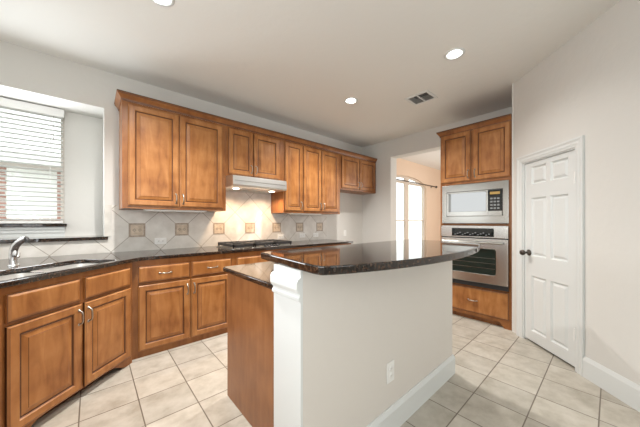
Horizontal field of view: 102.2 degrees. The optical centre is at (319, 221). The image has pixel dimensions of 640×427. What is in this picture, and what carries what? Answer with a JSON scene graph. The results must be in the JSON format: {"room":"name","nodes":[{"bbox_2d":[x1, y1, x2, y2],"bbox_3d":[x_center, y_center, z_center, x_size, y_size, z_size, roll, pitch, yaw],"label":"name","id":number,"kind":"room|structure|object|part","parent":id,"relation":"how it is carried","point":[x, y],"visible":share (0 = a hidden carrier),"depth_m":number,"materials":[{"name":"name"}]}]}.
{"room":"kitchen","nodes":[
{"label":"kitchen","id":0,"kind":"room"},
{"bbox_2d":[0,40,440,275],"bbox_3d":[0.295,-0.163,5.175,9.500,2.795,0.480,0,0,-41],"label":"wall","id":1,"kind":"structure","parent":0,"point":[86,95],"depth_m":2.77,"materials":[{"name":"white paint"}]},
{"bbox_2d":[0,107,66,237],"bbox_3d":[-2.963,-0.486,2.493,0.745,1.278,0.120,0,0,-41],"label":"window","id":2,"kind":"structure","parent":1,"relation":"in","point":[7,230],"depth_m":2.58,"materials":[{"name":"grey plastic"}]},
{"bbox_2d":[0,97,63,222],"bbox_3d":[-2.903,-0.567,2.455,0.669,1.167,0.079,0,0,-41],"label":"window blind","id":3,"kind":"object","parent":2,"relation":"attached to","point":[5,103],"visible":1,"depth_m":2.53,"materials":[{"name":"white plastic"}]},
{"bbox_3d":[-2.913,0.007,2.459,0.655,0.020,0.048,0,0,-41],"label":"rail","id":4,"kind":"part","parent":3,"relation":"part of","materials":[{"name":"white plastic"}]},
{"bbox_2d":[0,235,107,242],"bbox_3d":[-2.696,0.170,2.417,1.085,0.031,0.384,0,0,-41],"label":"window ledge","id":5,"kind":"object","parent":1,"relation":"attached to","point":[93,237],"visible":0.97,"depth_m":2.45,"materials":[{"name":"black stone"}]},
{"bbox_2d":[0,191,326,258],"bbox_3d":[-1.449,-0.117,3.302,4.185,0.874,0.013,0,0,-41],"label":"backsplash","id":6,"kind":"structure","parent":1,"relation":"attached to","point":[247,216],"depth_m":3.17,"materials":[{"name":"tile"}]},
{"bbox_2d":[155,238,165,243],"bbox_3d":[-1.827,0.223,2.958,0.117,0.072,0.009,0,0,-41],"label":"wall outlet","id":7,"kind":"object","parent":6,"relation":"attached to","point":[157,240],"visible":1,"depth_m":2.96,"materials":[{"name":"white plastic"}]},
{"bbox_2d":[278,234,283,238],"bbox_3d":[-0.611,0.233,4.034,0.117,0.072,0.009,0,0,-41],"label":"wall outlet","id":8,"kind":"object","parent":6,"relation":"attached to","point":[280,236],"visible":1,"depth_m":4.03,"materials":[{"name":"white plastic"}]},
{"bbox_2d":[114,89,226,211],"bbox_3d":[-1.625,-0.680,2.885,1.040,1.107,0.403,0,0,-41],"label":"upper cabinet","id":9,"kind":"object","parent":1,"relation":"attached to","point":[170,159],"visible":1,"depth_m":2.71,"materials":[{"name":"brown wood"}]},
{"bbox_3d":[-1.681,-0.647,2.625,0.438,0.980,0.020,0,0,-41],"label":"door","id":10,"kind":"part","parent":9,"relation":"part of","materials":[{"name":"brown wood"}]},
{"bbox_3d":[-1.629,-1.197,2.889,1.040,0.074,0.389,0,0,-41],"label":"crown moulding","id":11,"kind":"part","parent":9,"relation":"part of","materials":[{"name":"brown wood"}]},
{"bbox_2d":[143,209,206,211],"bbox_3d":[-1.576,-0.116,2.838,0.600,0.018,0.110,0,0,-41],"label":"light","id":12,"kind":"object","parent":9,"relation":"attached to","point":[156,210],"visible":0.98,"depth_m":2.76,"materials":[{"name":"white plastic"}]},
{"bbox_2d":[146,210,198,211],"bbox_3d":[-1.576,-0.110,2.838,0.560,0.008,0.096,0,0,-41],"label":"diffuser","id":13,"kind":"object","parent":12,"relation":"attached to","point":[146,210],"depth_m":2.78,"materials":[{"name":"white plastic"}]},
{"bbox_3d":[-1.337,-0.647,2.929,0.456,0.980,0.020,0,0,-41],"label":"door","id":14,"kind":"part","parent":9,"relation":"part of","materials":[{"name":"brown wood"}]},
{"bbox_2d":[226,118,284,180],"bbox_3d":[-0.926,-0.894,3.503,0.824,0.679,0.403,0,0,-41],"label":"upper cabinet","id":15,"kind":"object","parent":1,"relation":"attached to","point":[251,150],"visible":0.9,"depth_m":3.35,"materials":[{"name":"brown wood"}]},
{"bbox_3d":[-0.987,-0.861,3.239,0.318,0.552,0.020,0,0,-41],"label":"door","id":16,"kind":"part","parent":15,"relation":"part of","materials":[{"name":"brown wood"}]},
{"bbox_3d":[-0.815,-1.197,3.377,0.824,0.074,0.041,0,0,-41],"label":"crown moulding","id":17,"kind":"part","parent":15,"relation":"part of","materials":[{"name":"brown wood"}]},
{"bbox_3d":[-0.714,-0.861,3.480,0.387,0.552,0.020,0,0,-41],"label":"door","id":18,"kind":"part","parent":15,"relation":"part of","materials":[{"name":"brown wood"}]},
{"bbox_2d":[226,175,286,193],"bbox_3d":[-0.903,-0.480,3.413,0.739,0.146,0.550,0,0,-41],"label":"range hood","id":19,"kind":"object","parent":1,"relation":"attached to","point":[237,183],"visible":0.91,"depth_m":3.22,"materials":[{"name":"white metal"}]},
{"bbox_2d":[271,134,341,214],"bbox_3d":[-0.187,-0.679,4.157,1.149,1.109,0.403,0,0,-41],"label":"upper cabinet","id":20,"kind":"object","parent":1,"relation":"attached to","point":[311,170],"visible":0.98,"depth_m":3.96,"materials":[{"name":"brown wood"}]},
{"bbox_3d":[-0.380,-0.646,3.776,0.310,0.982,0.020,0,0,-41],"label":"door","id":21,"kind":"part","parent":20,"relation":"part of","materials":[{"name":"brown wood"}]},
{"bbox_2d":[287,213,320,214],"bbox_3d":[-0.228,-0.116,4.031,0.600,0.018,0.110,0,0,-41],"label":"light","id":22,"kind":"object","parent":20,"relation":"attached to","point":[287,213],"visible":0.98,"depth_m":3.93,"materials":[{"name":"white plastic"}]},
{"bbox_3d":[-0.114,-0.646,4.011,0.360,0.982,0.020,0,0,-41],"label":"door","id":23,"kind":"part","parent":20,"relation":"part of","materials":[{"name":"brown wood"}]},
{"bbox_3d":[-0.075,-1.197,4.032,1.149,0.074,0.041,0,0,-41],"label":"crown moulding","id":24,"kind":"part","parent":20,"relation":"part of","materials":[{"name":"brown wood"}]},
{"bbox_3d":[0.175,-0.646,4.267,0.382,0.982,0.020,0,0,-41],"label":"door","id":25,"kind":"part","parent":20,"relation":"part of","materials":[{"name":"brown wood"}]},
{"bbox_2d":[340,149,376,194],"bbox_3d":[0.624,-0.894,4.875,1.014,0.679,0.403,0,0,-41],"label":"upper cabinet","id":26,"kind":"object","parent":1,"relation":"attached to","point":[357,171],"visible":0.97,"depth_m":4.72,"materials":[{"name":"brown wood"}]},
{"bbox_3d":[0.549,-0.861,4.598,0.465,0.552,0.020,0,0,-41],"label":"door","id":27,"kind":"part","parent":26,"relation":"part of","materials":[{"name":"brown wood"}]},
{"bbox_3d":[0.735,-1.197,4.749,1.014,0.074,0.041,0,0,-41],"label":"crown moulding","id":28,"kind":"part","parent":26,"relation":"part of","materials":[{"name":"brown wood"}]},
{"bbox_3d":[0.905,-0.861,4.913,0.463,0.552,0.020,0,0,-41],"label":"door","id":29,"kind":"part","parent":26,"relation":"part of","materials":[{"name":"brown wood"}]},
{"bbox_2d":[397,176,424,239],"bbox_3d":[2.195,-0.235,6.635,1.980,1.840,0.050,0,0,-41],"label":"window","id":30,"kind":"structure","parent":1,"relation":"in","point":[405,220],"depth_m":6.66,"materials":[{"name":"beige"}]},
{"bbox_2d":[397,179,436,187],"bbox_3d":[2.366,-0.997,6.617,2.723,0.073,0.103,0,0,-41],"label":"curtain rod","id":31,"kind":"object","parent":1,"relation":"attached to","point":[397,179],"visible":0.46,"depth_m":6.73,"materials":[{"name":"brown metal"}]},
{"bbox_2d":[0,0,619,169],"bbox_3d":[2.749,-1.660,2.325,9.600,0.240,7.240,0,0,-41],"label":"ceiling","id":32,"kind":"structure","parent":0,"point":[293,63],"depth_m":2.31,"materials":[{"name":"white paint"}]},
{"bbox_2d":[151,0,174,6],"bbox_3d":[-1.093,-1.599,1.764,0.176,0.133,0.176,0,0,-41],"label":"ceiling light","id":33,"kind":"object","parent":32,"relation":"attached to","point":[165,3],"visible":1,"depth_m":1.82,"materials":[{"name":"white glass"}]},
{"bbox_2d":[344,97,357,103],"bbox_3d":[0.394,-1.599,3.284,0.176,0.133,0.176,0,0,-41],"label":"ceiling light","id":34,"kind":"object","parent":32,"relation":"attached to","point":[350,100],"visible":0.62,"depth_m":3.32,"materials":[{"name":"white"}]},
{"bbox_2d":[404,90,437,105],"bbox_3d":[1.259,-1.569,3.217,0.270,0.073,0.300,0,0,-41],"label":"ceiling vent","id":35,"kind":"object","parent":32,"relation":"in","point":[426,93],"visible":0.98,"depth_m":3.21,"materials":[{"name":"white metal"}]},
{"bbox_2d":[444,48,464,59],"bbox_3d":[1.237,-1.599,2.372,0.176,0.133,0.176,0,0,-41],"label":"ceiling light","id":36,"kind":"object","parent":32,"relation":"attached to","point":[455,53],"visible":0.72,"depth_m":2.40,"materials":[{"name":"white glass"}]},
{"bbox_2d":[31,314,639,426],"bbox_3d":[2.592,1.285,2.427,9.700,0.100,7.800,0,0,-41],"label":"floor","id":37,"kind":"structure","parent":0,"point":[501,378],"depth_m":1.83,"materials":[{"name":"tile"}]},
{"bbox_2d":[0,262,131,426],"bbox_3d":[-1.879,0.794,1.821,0.524,0.881,0.898,0,0,4],"label":"base cabinet","id":38,"kind":"object","parent":37,"relation":"on","point":[59,336],"visible":1,"depth_m":1.64,"materials":[{"name":"brown wood"}]},
{"bbox_3d":[-1.674,0.867,1.592,0.020,0.592,0.410,0,0,3],"label":"door","id":39,"kind":"part","parent":38,"relation":"part of","materials":[{"name":"brown wood"}]},
{"bbox_3d":[-1.638,0.660,1.771,0.037,0.115,0.020,0,0,4],"label":"handle","id":40,"kind":"part","parent":38,"relation":"part of","materials":[{"name":"silver metal"}]},
{"bbox_3d":[-1.634,0.660,1.839,0.037,0.115,0.020,0,0,3],"label":"handle","id":41,"kind":"part","parent":38,"relation":"part of","materials":[{"name":"silver metal"}]},
{"bbox_3d":[-1.648,0.867,2.021,0.020,0.592,0.410,0,0,3],"label":"door","id":42,"kind":"part","parent":38,"relation":"part of","materials":[{"name":"brown wood"}]},
{"bbox_2d":[132,253,233,359],"bbox_3d":[-1.500,0.794,2.806,0.938,0.881,0.639,0,0,-41],"label":"base cabinet","id":43,"kind":"object","parent":37,"relation":"on","point":[176,302],"visible":0.91,"depth_m":2.52,"materials":[{"name":"brown wood"}]},
{"bbox_3d":[-1.474,0.484,2.460,0.428,0.151,0.020,0,0,-41],"label":"drawer","id":44,"kind":"part","parent":43,"relation":"part of","materials":[{"name":"brown wood"}]},
{"bbox_3d":[-1.473,0.876,2.461,0.431,0.593,0.020,0,0,-41],"label":"door","id":45,"kind":"part","parent":43,"relation":"part of","materials":[{"name":"brown wood"}]},
{"bbox_3d":[-1.148,0.876,2.750,0.415,0.593,0.020,0,0,-41],"label":"door","id":46,"kind":"part","parent":43,"relation":"part of","materials":[{"name":"brown wood"}]},
{"bbox_3d":[-1.146,0.484,2.751,0.410,0.151,0.020,0,0,-41],"label":"drawer","id":47,"kind":"part","parent":43,"relation":"part of","materials":[{"name":"brown wood"}]},
{"bbox_2d":[227,273,273,426],"bbox_3d":[0.124,0.794,2.050,1.458,0.881,0.782,0,0,-41],"label":"base cabinet","id":48,"kind":"object","parent":37,"relation":"on","point":[250,305],"visible":0.18,"depth_m":1.56,"materials":[{"name":"brown wood"}]},
{"bbox_2d":[223,261,277,289],"bbox_3d":[0.129,0.337,2.048,1.523,0.032,0.773,0,0,-41],"label":"countertop","id":49,"kind":"structure","parent":48,"relation":"on","point":[259,273],"depth_m":1.66,"materials":[{"name":"black stone"}]},
{"bbox_2d":[234,248,295,264],"bbox_3d":[-0.823,0.794,3.405,0.869,0.881,0.639,0,0,-41],"label":"base cabinet","id":50,"kind":"object","parent":37,"relation":"on","point":[240,258],"visible":0.02,"depth_m":3.04,"materials":[{"name":"brown wood"}]},
{"bbox_2d":[296,243,350,248],"bbox_3d":[-0.080,0.794,4.063,1.114,0.881,0.639,0,0,-41],"label":"base cabinet","id":51,"kind":"object","parent":37,"relation":"on","point":[348,243],"visible":0.04,"depth_m":3.82,"materials":[{"name":"brown wood"}]},
{"bbox_2d":[0,239,352,288],"bbox_3d":[-0.628,0.337,2.374,4.204,0.032,2.489,0,0,-41],"label":"countertop","id":52,"kind":"structure","parent":51,"relation":"on","point":[105,260],"depth_m":2.24,"materials":[{"name":"black stone"}]},
{"bbox_2d":[7,236,29,266],"bbox_3d":[-2.176,0.214,1.860,0.155,0.215,0.075,0,0,21],"label":"faucet","id":53,"kind":"object","parent":52,"relation":"on","point":[13,255],"visible":1,"depth_m":1.85,"materials":[{"name":"silver metal"}]},
{"bbox_2d":[0,263,98,280],"bbox_3d":[-1.886,0.440,1.780,0.380,0.170,0.845,0,0,4],"label":"sink","id":54,"kind":"object","parent":52,"relation":"in","point":[41,271],"visible":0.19,"depth_m":1.90,"materials":[{"name":"silver metal"}]},
{"bbox_3d":[-1.899,0.440,1.577,0.364,0.170,0.402,0,0,3],"label":"bowl","id":55,"kind":"part","parent":54,"relation":"part of","materials":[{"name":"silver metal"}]},
{"bbox_3d":[-1.873,0.430,1.991,0.364,0.150,0.387,0,0,3],"label":"bowl","id":56,"kind":"part","parent":54,"relation":"part of","materials":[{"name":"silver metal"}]},
{"bbox_2d":[216,239,292,249],"bbox_3d":[-0.837,0.291,3.368,0.850,0.060,0.529,0,0,-41],"label":"cooktop","id":57,"kind":"object","parent":52,"relation":"in","point":[250,244],"visible":1,"depth_m":3.21,"materials":[{"name":"silver metal"}]},
{"bbox_3d":[-0.839,0.316,3.370,0.850,0.010,0.524,0,0,-41],"label":"glass","id":58,"kind":"part","parent":57,"relation":"part of","materials":[{"name":"black glass"}]},
{"bbox_2d":[436,114,511,330],"bbox_3d":[2.119,0.012,3.431,0.709,2.446,0.841,0,0,-41],"label":"tall cabinet","id":59,"kind":"object","parent":37,"relation":"on","point":[478,152],"visible":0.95,"depth_m":3.14,"materials":[{"name":"brown wood"}]},
{"bbox_3d":[1.762,-0.828,3.365,0.020,0.630,0.365,0,0,-41],"label":"door","id":60,"kind":"part","parent":59,"relation":"part of","materials":[{"name":"brown wood"}]},
{"bbox_3d":[2.121,-1.174,3.434,0.691,0.074,0.839,0,0,-41],"label":"crown moulding","id":61,"kind":"part","parent":59,"relation":"part of","materials":[{"name":"brown wood"}]},
{"bbox_2d":[441,225,508,291],"bbox_3d":[2.074,0.424,3.363,0.657,0.746,0.744,0,0,-41],"label":"wall oven","id":62,"kind":"object","parent":59,"relation":"in","point":[488,268],"visible":0.75,"depth_m":3.09,"materials":[{"name":"silver metal"}]},
{"bbox_3d":[1.883,0.124,3.195,0.024,0.145,0.744,0,0,-41],"label":"control panel","id":63,"kind":"part","parent":62,"relation":"part of","materials":[{"name":"silver metal"}]},
{"bbox_2d":[442,180,508,223],"bbox_3d":[2.046,-0.224,3.339,0.431,0.498,0.744,0,0,-41],"label":"microwave","id":64,"kind":"object","parent":59,"relation":"in","point":[484,202],"visible":0.96,"depth_m":3.16,"materials":[{"name":"silver metal"}]},
{"bbox_3d":[1.850,-0.242,3.256,0.022,0.234,0.434,0,0,-41],"label":"door glass","id":65,"kind":"part","parent":64,"relation":"part of","materials":[{"name":"grey glass"}]},
{"bbox_3d":[1.848,-0.223,3.258,0.026,0.303,0.477,0,0,-41],"label":"door frame","id":66,"kind":"part","parent":64,"relation":"part of","materials":[{"name":"silver metal"}]},
{"bbox_3d":[2.054,-0.223,3.025,0.027,0.303,0.138,0,0,-41],"label":"control panel","id":67,"kind":"part","parent":64,"relation":"part of","materials":[{"name":"black glass"}]},
{"bbox_3d":[1.900,0.975,3.210,0.020,0.310,0.740,0,0,-41],"label":"drawer","id":68,"kind":"part","parent":59,"relation":"part of","materials":[{"name":"brown wood"}]},
{"bbox_3d":[2.029,-0.828,3.064,0.020,0.630,0.386,0,0,-41],"label":"door","id":69,"kind":"part","parent":59,"relation":"part of","materials":[{"name":"brown wood"}]},
{"bbox_2d":[270,260,454,426],"bbox_3d":[0.432,0.720,1.661,1.584,1.030,0.228,0,0,-41],"label":"wall","id":70,"kind":"structure","parent":0,"point":[336,337],"depth_m":1.33,"materials":[{"name":"white paint"}]},
{"bbox_2d":[261,239,479,274],"bbox_3d":[0.487,0.185,1.642,1.634,0.036,0.725,0,0,-41],"label":"countertop","id":71,"kind":"structure","parent":70,"relation":"on","point":[397,254],"depth_m":1.27,"materials":[{"name":"black stone"}]},
{"bbox_2d":[387,360,393,383],"bbox_3d":[0.413,0.878,1.507,0.072,0.117,0.009,0,0,-41],"label":"wall outlet","id":72,"kind":"object","parent":70,"relation":"attached to","point":[390,366],"visible":1,"depth_m":1.50,"materials":[{"name":"white plastic"}]},
{"bbox_3d":[0.448,1.159,1.667,1.552,0.152,0.216,0,0,-41],"label":"baseboard","id":73,"kind":"part","parent":70,"relation":"part of","materials":[{"name":"white"}]},
{"bbox_2d":[362,107,511,242],"bbox_3d":[1.857,-0.152,4.420,0.200,2.775,2.960,0,0,-41],"label":"wall","id":74,"kind":"structure","parent":0,"point":[379,209],"depth_m":4.93,"materials":[{"name":"white paint"}]},
{"bbox_2d":[512,84,512,331],"bbox_3d":[2.524,-0.152,3.127,0.875,2.775,0.140,0,0,-41],"label":"wall","id":75,"kind":"structure","parent":0,"point":[512,84],"depth_m":2.89,"materials":[{"name":"white paint"}]},
{"bbox_2d":[513,0,639,384],"bbox_3d":[2.153,-0.152,1.891,0.110,2.775,2.000,0,0,4],"label":"wall","id":76,"kind":"structure","parent":0,"point":[589,86],"depth_m":1.91,"materials":[{"name":"white paint"}]},
{"bbox_2d":[516,135,584,376],"bbox_3d":[2.149,0.274,2.429,0.184,1.922,0.752,0,0,3],"label":"door","id":77,"kind":"structure","parent":76,"relation":"in","point":[550,190],"depth_m":2.37,"materials":[{"name":"white wood"}]},
{"bbox_3d":[2.115,0.320,2.662,0.087,0.064,0.064,0,0,4],"label":"knob","id":78,"kind":"part","parent":77,"relation":"part of","materials":[{"name":"brown metal"}]},
{"bbox_2d":[583,356,639,411],"bbox_3d":[2.064,1.153,1.475,0.016,0.165,1.158,0,0,4],"label":"baseboard","id":79,"kind":"structure","parent":76,"relation":"attached to","point":[620,387],"depth_m":1.83,"materials":[{"name":"white wood"}]},
{"label":"outside","id":80,"kind":"structure","parent":0,"visible":0},
{"bbox_3d":[-3.976,1.785,4.494,28.000,0.100,28.000,0,0,-41],"label":"ground","id":81,"kind":"structure","parent":80,"visible":0},
{"bbox_2d":[0,149,60,220],"bbox_3d":[-7.872,-0.015,7.389,12.600,3.500,5.500,0,0,-41],"label":"house","id":82,"kind":"structure","parent":81,"relation":"on","point":[1,153],"depth_m":5.67,"materials":[{"name":"red brick"}]}
]}

